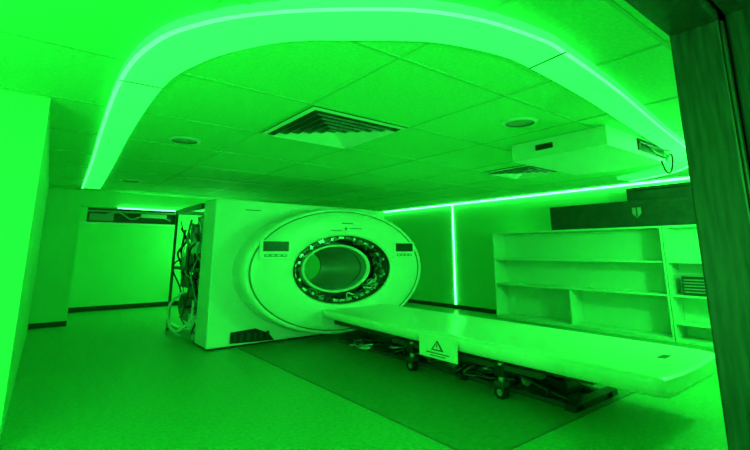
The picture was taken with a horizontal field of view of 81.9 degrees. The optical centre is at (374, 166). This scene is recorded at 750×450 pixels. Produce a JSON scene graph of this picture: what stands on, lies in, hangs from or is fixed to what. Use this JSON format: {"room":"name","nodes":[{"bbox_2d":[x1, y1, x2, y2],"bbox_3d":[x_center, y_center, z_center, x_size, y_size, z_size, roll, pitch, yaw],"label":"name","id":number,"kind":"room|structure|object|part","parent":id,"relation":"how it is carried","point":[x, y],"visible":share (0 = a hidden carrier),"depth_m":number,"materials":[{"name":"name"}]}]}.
{"room":"radiology room","nodes":[
{"label":"radiology room","id":0,"kind":"room"},
{"bbox_2d":[0,90,50,437],"bbox_3d":[-6.172,1.208,5.756,2.720,2.550,8.530,9,-14,-37],"label":"wall","id":1,"kind":"structure","parent":0,"point":[24,118],"depth_m":3.26,"materials":[{"name":"paint"}]},
{"bbox_2d":[68,207,199,307],"bbox_3d":[-5.818,2.232,10.967,4.380,2.550,0.200,9,-14,-37],"label":"wall","id":2,"kind":"structure","parent":0,"point":[114,264],"depth_m":10.61,"materials":[{"name":"paint"}]},
{"bbox_2d":[68,301,178,312],"bbox_3d":[-5.605,3.433,10.751,3.600,0.110,0.029,9,-14,-37],"label":"baseboard","id":3,"kind":"structure","parent":2,"relation":"attached to","point":[153,304],"depth_m":10.33,"materials":[{"name":"black"}]},
{"bbox_2d":[80,221,174,225],"bbox_3d":[-6.142,1.412,10.708,2.200,0.040,0.050,9,-14,-37],"label":"trim","id":4,"kind":"structure","parent":2,"relation":"attached to","point":[80,221],"depth_m":10.68,"materials":[{"name":"white plastic"}]},
{"bbox_2d":[88,207,175,220],"bbox_3d":[-6.089,1.225,10.923,1.981,0.330,0.160,9,-14,-37],"label":"ventilation duct","id":5,"kind":"object","parent":2,"relation":"attached to","point":[109,216],"visible":0.8,"depth_m":10.73,"materials":[{"name":"grey"}]},
{"bbox_2d":[29,187,382,323],"bbox_3d":[-3.612,2.284,11.226,8.180,2.550,2.100,9,-14,-37],"label":"wall","id":6,"kind":"structure","parent":0,"point":[57,251],"depth_m":8.21,"materials":[{"name":"paint"}]},
{"bbox_2d":[28,321,66,328],"bbox_3d":[-2.968,3.327,10.156,8.150,0.090,0.029,9,-14,-37],"label":"baseboard","id":7,"kind":"structure","parent":6,"relation":"attached to","point":[59,323],"depth_m":7.85,"materials":[{"name":"black"}]},
{"bbox_2d":[118,208,172,210],"bbox_3d":[-4.104,1.010,9.701,2.900,0.017,0.030,9,-14,-37],"label":"strip light","id":8,"kind":"object","parent":6,"relation":"attached to","point":[118,208],"visible":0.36,"depth_m":9.12,"materials":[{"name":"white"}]},
{"bbox_2d":[0,0,688,211],"bbox_3d":[-0.910,-0.078,6.082,11.100,0.100,14.900,9,-14,-37],"label":"ceiling","id":9,"kind":"structure","parent":0,"point":[401,92],"depth_m":3.49,"materials":[{"name":"tile"}]},
{"bbox_2d":[119,179,141,181],"bbox_3d":[-4.167,0.235,7.371,0.340,0.014,0.340,9,-14,-37],"label":"ceiling speaker","id":10,"kind":"object","parent":9,"relation":"in","point":[125,180],"depth_m":7.37},
{"bbox_2d":[168,136,201,143],"bbox_3d":[-2.076,-0.287,4.715,0.340,0.014,0.340,9,-14,-37],"label":"ceiling speaker","id":11,"kind":"object","parent":9,"relation":"in","point":[178,139],"depth_m":4.69},
{"bbox_2d":[261,105,407,148],"bbox_3d":[-0.422,-0.349,4.325,1.060,0.044,1.060,9,-14,-37],"label":"ceiling vent","id":12,"kind":"object","parent":9,"relation":"in","point":[314,124],"visible":1,"depth_m":4.24,"materials":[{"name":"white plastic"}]},
{"bbox_2d":[0,0,682,211],"bbox_3d":[-1.123,-0.026,6.077,11.031,0.007,9.630,9,-14,-37],"label":"grid","id":13,"kind":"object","parent":9,"relation":"attached to","point":[612,3],"depth_m":3.90,"materials":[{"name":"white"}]},
{"bbox_2d":[82,0,687,188],"bbox_3d":[-0.107,0.143,6.809,7.440,0.054,8.404,9,-14,-37],"label":"ring light","id":14,"kind":"object","parent":9,"relation":"attached to","point":[179,45],"depth_m":2.44,"materials":[{"name":"plastic"}]},
{"bbox_2d":[501,117,538,127],"bbox_3d":[1.362,-0.415,4.064,0.340,0.014,0.340,9,-14,-37],"label":"ceiling speaker","id":15,"kind":"object","parent":9,"relation":"in","point":[515,122],"depth_m":4.04},
{"bbox_2d":[484,165,557,178],"bbox_3d":[2.240,0.084,6.529,0.840,0.044,0.840,9,-14,-37],"label":"ceiling vent","id":16,"kind":"object","parent":9,"relation":"in","point":[522,171],"visible":0.86,"depth_m":6.49,"materials":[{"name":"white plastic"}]},
{"bbox_2d":[383,177,689,212],"bbox_3d":[2.718,0.764,10.004,0.035,0.030,7.950,9,-14,-37],"label":"recessed light","id":17,"kind":"object","parent":9,"relation":"in","point":[683,178],"visible":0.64,"depth_m":8.75,"materials":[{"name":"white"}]},
{"bbox_2d":[512,125,673,174],"bbox_3d":[2.533,-0.080,4.954,1.572,0.327,1.145,9,-14,-37],"label":"air conditioner","id":18,"kind":"object","parent":9,"relation":"attached to","point":[603,148],"visible":0.98,"depth_m":4.66,"materials":[{"name":"white plastic"}]},
{"bbox_2d":[0,302,727,449],"bbox_3d":[-0.910,2.522,5.571,11.100,0.100,14.900,9,-14,-37],"label":"floor","id":19,"kind":"structure","parent":0,"point":[107,379],"depth_m":3.85,"materials":[{"name":"plastic"}]},
{"bbox_2d":[166,198,420,350],"bbox_3d":[-1.458,1.832,7.830,3.897,2.125,2.702,9,-14,-37],"label":"scanner","id":20,"kind":"object","parent":19,"relation":"on","point":[248,285],"visible":0.98,"depth_m":6.60,"materials":[{"name":"white plastic"}]},
{"bbox_2d":[238,333,634,449],"bbox_3d":[0.642,2.444,5.455,3.215,0.008,4.315,9,-14,-37],"label":"floor mat","id":21,"kind":"object","parent":19,"relation":"on","point":[453,412],"visible":0.6,"depth_m":4.09,"materials":[{"name":"grey"}]},
{"bbox_2d":[323,304,716,413],"bbox_3d":[1.048,2.114,5.051,1.401,0.500,4.560,9,-14,-37],"label":"table","id":22,"kind":"object","parent":21,"relation":"on","point":[559,362],"visible":1,"depth_m":4.15,"materials":[{"name":"white plastic"}]},
{"bbox_3d":[0.894,2.231,5.255,1.110,0.350,3.900,9,-14,-37],"label":"support frame","id":23,"kind":"part","parent":22,"relation":"part of","materials":[{"name":"grey metal"}]},
{"bbox_2d":[492,226,675,341],"bbox_3d":[3.721,2.075,8.120,0.410,1.760,3.260,9,-14,-37],"label":"storage shelf","id":24,"kind":"object","parent":19,"relation":"on","point":[607,280],"visible":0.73,"depth_m":8.01,"materials":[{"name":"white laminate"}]},
{"bbox_2d":[550,196,695,229],"bbox_3d":[4.335,0.843,7.551,0.382,0.440,2.510,9,-14,-37],"label":"equipment case","id":25,"kind":"object","parent":24,"relation":"on","point":[671,210],"visible":0.82,"depth_m":7.34,"materials":[{"name":"grey"}]},
{"bbox_2d":[626,182,691,200],"bbox_3d":[4.799,0.412,7.074,0.330,0.220,1.150,9,-14,-37],"label":"equipment case","id":26,"kind":"object","parent":25,"relation":"on","point":[677,189],"visible":0.5,"depth_m":7.03,"materials":[{"name":"black plastic"}]},
{"bbox_2d":[661,224,713,347],"bbox_3d":[5.181,1.715,6.287,0.410,1.760,1.460,9,-14,-37],"label":"storage shelf","id":27,"kind":"object","parent":19,"relation":"on","point":[691,319],"visible":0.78,"depth_m":6.79,"materials":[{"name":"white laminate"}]},
{"bbox_2d":[679,274,705,296],"bbox_3d":[4.972,1.797,6.552,0.320,0.298,0.490,9,-14,-37],"label":"storage basket","id":28,"kind":"object","parent":27,"relation":"in","point":[693,285],"visible":0.48,"depth_m":6.53,"materials":[{"name":"grey metal"}]},
{"bbox_2d":[383,179,689,309],"bbox_3d":[3.384,1.869,9.120,0.200,2.550,14.900,9,-14,-37],"label":"wall","id":29,"kind":"structure","parent":0,"point":[430,229],"depth_m":10.34,"materials":[{"name":"paint"}]},
{"bbox_2d":[407,299,495,313],"bbox_3d":[1.544,3.494,11.009,0.029,0.090,4.220,9,-14,-37],"label":"baseboard","id":30,"kind":"structure","parent":29,"relation":"attached to","point":[492,311],"depth_m":10.51,"materials":[{"name":"black"}]},
{"bbox_2d":[452,205,455,303],"bbox_3d":[1.961,2.156,10.731,0.023,2.410,0.030,9,-14,-37],"label":"strip light","id":31,"kind":"object","parent":29,"relation":"attached to","point":[452,205],"visible":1,"depth_m":10.72,"materials":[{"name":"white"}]},
{"bbox_3d":[2.087,0.483,2.066,10.700,2.550,0.370,9,-14,-37],"label":"wall","id":32,"kind":"structure","parent":0,"visible":0},
{"bbox_2d":[625,0,749,449],"bbox_3d":[0.432,0.287,0.786,2.980,2.440,0.430,9,-14,-37],"label":"door frame","id":33,"kind":"structure","parent":32,"relation":"attached to","point":[710,39],"depth_m":1.74,"materials":[{"name":"brown wood"}]}
]}

